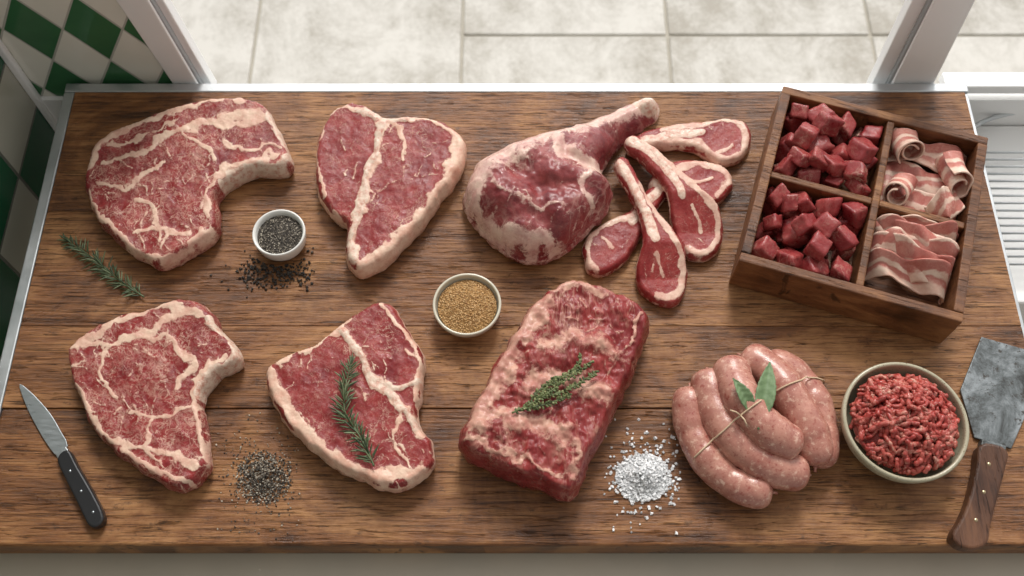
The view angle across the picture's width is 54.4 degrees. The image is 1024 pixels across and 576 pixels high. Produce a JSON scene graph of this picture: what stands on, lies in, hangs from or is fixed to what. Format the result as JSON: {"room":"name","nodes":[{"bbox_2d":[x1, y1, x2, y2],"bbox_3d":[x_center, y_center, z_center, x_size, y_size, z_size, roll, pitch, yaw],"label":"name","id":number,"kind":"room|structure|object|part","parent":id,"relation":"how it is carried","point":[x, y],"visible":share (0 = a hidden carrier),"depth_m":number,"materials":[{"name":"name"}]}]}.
{"room":"food shop","nodes":[
{"label":"food shop","id":0,"kind":"room"},
{"bbox_2d":[0,56,54,358],"bbox_3d":[-0.781,0.721,0.874,0.100,2.000,2.459,0,64,0],"label":"wall","id":1,"kind":"structure","parent":0,"point":[26,137],"depth_m":1.47,"materials":[{"name":"tile"}]},
{"bbox_2d":[0,39,56,130],"bbox_3d":[-0.725,-0.481,1.119,0.012,1.400,0.011,0,64,0],"label":"trim","id":2,"kind":"structure","parent":1,"relation":"attached to","point":[5,54],"depth_m":1.48,"materials":[{"name":"white paint"}]},
{"bbox_2d":[0,0,1023,125],"bbox_3d":[0.735,-0.190,1.753,2.931,1.206,0.025,0,64,0],"label":"wall","id":3,"kind":"structure","parent":0,"point":[56,44],"depth_m":1.43,"materials":[{"name":"tile"}]},
{"bbox_2d":[116,0,198,83],"bbox_3d":[-0.503,-0.365,1.387,0.067,0.273,0.020,0,64,0],"label":"frame","id":4,"kind":"object","parent":3,"relation":"attached to","point":[142,14],"visible":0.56,"depth_m":1.40,"materials":[{"name":"white paint"}]},
{"bbox_2d":[150,0,216,83],"bbox_3d":[-0.474,-0.369,1.405,0.041,0.277,0.020,0,64,0],"label":"window frame","id":5,"kind":"object","parent":3,"relation":"attached to","point":[167,7],"visible":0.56,"depth_m":1.43,"materials":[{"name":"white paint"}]},
{"bbox_2d":[867,0,925,83],"bbox_3d":[0.554,-0.369,1.405,0.032,0.277,0.020,0,64,0],"label":"window frame","id":6,"kind":"object","parent":3,"relation":"attached to","point":[910,10],"visible":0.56,"depth_m":1.42,"materials":[{"name":"white paint"}]},
{"bbox_2d":[885,0,974,83],"bbox_3d":[0.596,-0.365,1.387,0.072,0.273,0.020,0,64,0],"label":"frame","id":7,"kind":"object","parent":3,"relation":"on","point":[943,21],"visible":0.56,"depth_m":1.40,"materials":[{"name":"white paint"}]},
{"bbox_2d":[939,73,1023,93],"bbox_3d":[1.425,-0.310,1.504,1.551,0.018,0.028,0,64,0],"label":"sill","id":8,"kind":"structure","parent":3,"relation":"on","point":[977,83],"depth_m":1.50,"materials":[{"name":"white paint"}]},
{"bbox_3d":[0.000,1.165,1.797,4.400,0.050,2.459,0,64,0],"label":"floor","id":9,"kind":"structure","parent":0,"visible":0},
{"bbox_2d":[0,84,1023,575],"bbox_3d":[0.007,0.202,1.685,1.339,0.988,0.734,0,64,0],"label":"table","id":10,"kind":"object","parent":9,"relation":"on","point":[463,519],"depth_m":1.29,"materials":[{"name":"brown wood"}]},
{"bbox_2d":[19,384,106,528],"bbox_3d":[-0.557,0.201,1.227,0.023,0.014,0.228,-33,69,-15],"label":"paring knife","id":11,"kind":"object","parent":10,"relation":"on","point":[92,510],"visible":1,"depth_m":1.21,"materials":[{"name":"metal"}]},
{"bbox_3d":[-0.590,0.163,1.251,0.022,0.002,0.116,-34,69,-15],"label":"blade","id":12,"kind":"part","parent":11,"relation":"part of","materials":[{"name":"metal"}]},
{"bbox_3d":[-0.521,0.244,1.206,0.022,0.013,0.109,-31,68,-14],"label":"handle","id":13,"kind":"part","parent":11,"relation":"part of","materials":[{"name":"black plastic"}]},
{"bbox_2d":[58,233,144,297],"bbox_3d":[-0.553,-0.033,1.336,0.162,0.018,0.041,33,69,15],"label":"rosemary sprig","id":14,"kind":"object","parent":10,"relation":"on","point":[106,274],"visible":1,"depth_m":1.33,"materials":[{"name":"green plant"}]},
{"bbox_2d":[69,299,244,493],"bbox_3d":[-0.431,0.128,1.249,0.198,0.038,0.258,-34,69,-15],"label":"steak","id":15,"kind":"object","parent":10,"relation":"on","point":[144,381],"visible":1,"depth_m":1.24,"materials":[{"name":"red food"}]},
{"bbox_2d":[85,98,293,270],"bbox_3d":[-0.456,-0.170,1.392,0.236,0.038,0.281,39,70,17],"label":"steak","id":16,"kind":"object","parent":10,"relation":"on","point":[158,184],"visible":1,"depth_m":1.37,"materials":[{"name":"red food"}]},
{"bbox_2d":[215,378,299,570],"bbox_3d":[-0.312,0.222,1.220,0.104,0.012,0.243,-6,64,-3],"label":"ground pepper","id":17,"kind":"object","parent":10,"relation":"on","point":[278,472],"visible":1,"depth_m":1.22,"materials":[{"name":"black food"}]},
{"bbox_2d":[209,247,314,297],"bbox_3d":[-0.336,-0.022,1.340,0.142,0.008,0.077,0,64,0],"label":"peppercorns","id":18,"kind":"object","parent":10,"relation":"on","point":[264,267],"visible":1,"depth_m":1.34,"materials":[{"name":"black food"}]},
{"bbox_2d":[252,209,305,260],"bbox_3d":[-0.312,-0.068,1.346,0.071,0.032,0.071,0,64,0],"label":"ramekin","id":19,"kind":"object","parent":10,"relation":"on","point":[295,251],"visible":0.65,"depth_m":1.33,"materials":[{"name":"white ceramic"}]},
{"bbox_2d":[257,215,301,253],"bbox_3d":[-0.312,-0.072,1.337,0.061,0.007,0.061,0,64,0],"label":"ground pepper","id":20,"kind":"object","parent":19,"relation":"in","point":[277,234],"visible":1,"depth_m":1.34,"materials":[{"name":"grey food"}]},
{"bbox_2d":[267,303,435,492],"bbox_3d":[-0.182,0.149,1.238,0.194,0.039,0.235,-29,68,-13],"label":"steak","id":21,"kind":"object","parent":10,"relation":"on","point":[389,389],"visible":1,"depth_m":1.23,"materials":[{"name":"red food"}]},
{"bbox_2d":[329,353,379,465],"bbox_3d":[-0.196,0.147,1.207,0.052,0.020,0.151,-14,65,-6],"label":"rosemary sprig","id":22,"kind":"object","parent":21,"relation":"on","point":[364,444],"visible":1,"depth_m":1.21,"materials":[{"name":"green plant"}]},
{"bbox_2d":[316,103,466,278],"bbox_3d":[-0.170,-0.139,1.377,0.212,0.039,0.273,0,64,0],"label":"steak","id":23,"kind":"object","parent":10,"relation":"on","point":[382,181],"visible":1,"depth_m":1.37,"materials":[{"name":"red food"}]},
{"bbox_2d":[433,273,500,337],"bbox_3d":[-0.058,0.027,1.301,0.089,0.030,0.089,0,64,0],"label":"bowl","id":24,"kind":"object","parent":10,"relation":"on","point":[464,276],"visible":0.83,"depth_m":1.30,"materials":[{"name":"beige ceramic"}]},
{"bbox_2d":[438,279,496,332],"bbox_3d":[-0.058,0.022,1.291,0.077,0.011,0.077,0,64,0],"label":"seasoning","id":25,"kind":"object","parent":24,"relation":"in","point":[465,306],"visible":1,"depth_m":1.29,"materials":[{"name":"beige food"}]},
{"bbox_2d":[458,280,649,501],"bbox_3d":[0.058,0.114,1.236,0.163,0.072,0.278,24,67,11],"label":"slab","id":26,"kind":"object","parent":10,"relation":"on","point":[550,450],"visible":1,"depth_m":1.20,"materials":[{"name":"red food"}]},
{"bbox_2d":[512,352,599,413],"bbox_3d":[0.054,0.122,1.191,0.119,0.008,0.036,-39,70,-17],"label":"thyme sprig","id":27,"kind":"object","parent":26,"relation":"on","point":[555,381],"visible":1,"depth_m":1.19,"materials":[{"name":"green plant"}]},
{"bbox_3d":[0.096,-0.160,1.359,0.332,0.088,0.182,-24,67,-11],"label":"leg of lamb","id":28,"kind":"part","parent":10,"relation":"part of"},
{"bbox_2d":[582,186,664,277],"bbox_3d":[0.161,-0.078,1.358,0.174,0.020,0.064,-37,70,-16],"label":"rib","id":29,"kind":"object","parent":10,"relation":"on","point":[606,249],"visible":0.85,"depth_m":1.34,"materials":[{"name":"red food"}]},
{"bbox_2d":[603,418,681,534],"bbox_3d":[0.160,0.226,1.214,0.095,0.023,0.145,3,64,2],"label":"salt","id":30,"kind":"object","parent":10,"relation":"on","point":[644,478],"visible":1,"depth_m":1.21,"materials":[{"name":"white food"}]},
{"bbox_2d":[613,157,687,307],"bbox_3d":[0.190,-0.080,1.348,0.071,0.038,0.225,-7,65,-4],"label":"lamb chop","id":31,"kind":"object","parent":10,"relation":"on","point":[661,274],"visible":1,"depth_m":1.32,"materials":[{"name":"red food"}]},
{"bbox_2d":[624,136,722,262],"bbox_3d":[0.230,-0.132,1.373,0.075,0.039,0.208,-22,66,-10],"label":"lamb chop","id":32,"kind":"object","parent":10,"relation":"on","point":[694,215],"visible":0.99,"depth_m":1.35,"materials":[{"name":"red food"}]},
{"bbox_2d":[627,119,750,167],"bbox_3d":[0.252,-0.208,1.420,0.180,0.020,0.080,0,64,0],"label":"rib","id":33,"kind":"object","parent":10,"relation":"on","point":[725,143],"visible":0.9,"depth_m":1.41,"materials":[{"name":"food"}]},
{"bbox_2d":[648,160,732,204],"bbox_3d":[0.250,-0.147,1.391,0.119,0.020,0.074,0,64,0],"label":"rib","id":34,"kind":"object","parent":10,"relation":"on","point":[715,180],"visible":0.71,"depth_m":1.39,"materials":[{"name":"red food"}]},
{"bbox_2d":[672,344,839,508],"bbox_3d":[0.299,0.159,1.206,0.202,0.086,0.206,0,64,0],"label":"bundle","id":35,"kind":"object","parent":10,"relation":"on","point":[720,439],"visible":0.93,"depth_m":1.19,"materials":[{"name":"pink food"}]},
{"bbox_2d":[732,362,776,429],"bbox_3d":[0.288,0.125,1.180,0.053,0.018,0.087,0,64,0],"label":"sage leaves","id":36,"kind":"object","parent":35,"relation":"on","point":[766,387],"visible":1,"depth_m":1.18,"materials":[{"name":"green plant"}]},
{"bbox_2d":[729,86,987,342],"bbox_3d":[0.469,-0.105,1.343,0.282,0.070,0.289,16,65,8],"label":"wooden crate","id":37,"kind":"object","parent":10,"relation":"on","point":[882,301],"visible":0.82,"depth_m":1.31,"materials":[{"name":"brown wood"}]},
{"bbox_2d":[751,183,867,281],"bbox_3d":[0.390,-0.072,1.304,0.133,0.076,0.122,16,65,8],"label":"beef","id":38,"kind":"object","parent":37,"relation":"in","point":[818,227],"visible":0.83,"depth_m":1.29,"materials":[{"name":"red food"}]},
{"bbox_2d":[772,103,882,196],"bbox_3d":[0.432,-0.188,1.362,0.133,0.072,0.126,16,65,8],"label":"beef","id":39,"kind":"object","parent":37,"relation":"in","point":[807,146],"visible":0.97,"depth_m":1.34,"materials":[{"name":"red food"}]},
{"bbox_2d":[865,213,959,305],"bbox_3d":[0.520,-0.045,1.293,0.110,0.072,0.098,16,65,8],"label":"slices","id":40,"kind":"object","parent":37,"relation":"in","point":[919,253],"visible":0.94,"depth_m":1.28,"materials":[{"name":"pink food"}]},
{"bbox_2d":[880,128,973,219],"bbox_3d":[0.558,-0.152,1.341,0.110,0.069,0.127,16,65,8],"label":"slices","id":41,"kind":"object","parent":37,"relation":"in","point":[906,184],"visible":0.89,"depth_m":1.34,"materials":[{"name":"pink food"}]},
{"bbox_2d":[840,362,968,483],"bbox_3d":[0.474,0.170,1.221,0.151,0.051,0.151,0,64,0],"label":"bowl","id":42,"kind":"object","parent":10,"relation":"on","point":[902,368],"visible":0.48,"depth_m":1.21,"materials":[{"name":"ceramic"}]},
{"bbox_2d":[848,373,959,475],"bbox_3d":[0.475,0.155,1.191,0.131,0.048,0.131,27,67,12],"label":"beef","id":43,"kind":"object","parent":42,"relation":"in","point":[902,424],"visible":1,"depth_m":1.18,"materials":[{"name":"red food"}]},
{"bbox_2d":[947,337,1023,551],"bbox_3d":[0.584,0.183,1.232,0.086,0.021,0.297,27,67,12],"label":"cleaver","id":44,"kind":"object","parent":10,"relation":"on","point":[992,388],"visible":1,"depth_m":1.25,"materials":[{"name":"metal"}]},
{"bbox_3d":[0.563,0.252,1.198,0.040,0.021,0.141,24,67,11],"label":"handle","id":45,"kind":"part","parent":44,"relation":"part of","materials":[{"name":"brown wood"}]},
{"bbox_3d":[0.619,0.130,1.266,0.086,0.003,0.153,27,67,12],"label":"blade","id":46,"kind":"part","parent":44,"relation":"part of","materials":[{"name":"metal"}]},
{"bbox_2d":[976,126,1023,322],"bbox_3d":[1.341,0.053,1.867,1.319,0.790,0.310,0,64,0],"label":"drainboard","id":47,"kind":"object","parent":9,"relation":"on","point":[1000,138],"visible":0.02,"depth_m":1.53,"materials":[{"name":"white paint"}]},
{"bbox_2d":[975,113,1023,265],"bbox_3d":[0.851,-0.149,1.507,0.308,0.025,0.290,0,64,0],"label":"wire rack","id":48,"kind":"object","parent":47,"relation":"on","point":[997,116],"visible":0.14,"depth_m":1.50,"materials":[{"name":"silver metal"}]},
{"bbox_3d":[0.851,-0.149,1.507,0.308,0.025,0.290,0,64,0],"label":"frame","id":49,"kind":"part","parent":48,"relation":"part of","materials":[{"name":"silver metal"}]},
{"label":"outside","id":50,"kind":"structure","parent":0,"visible":0},
{"bbox_2d":[171,0,1023,83],"bbox_3d":[0.141,-0.681,2.692,3.857,0.060,1.634,0,64,0],"label":"pavement","id":51,"kind":"structure","parent":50,"point":[240,41],"depth_m":2.65,"materials":[{"name":"stone"}]}
]}

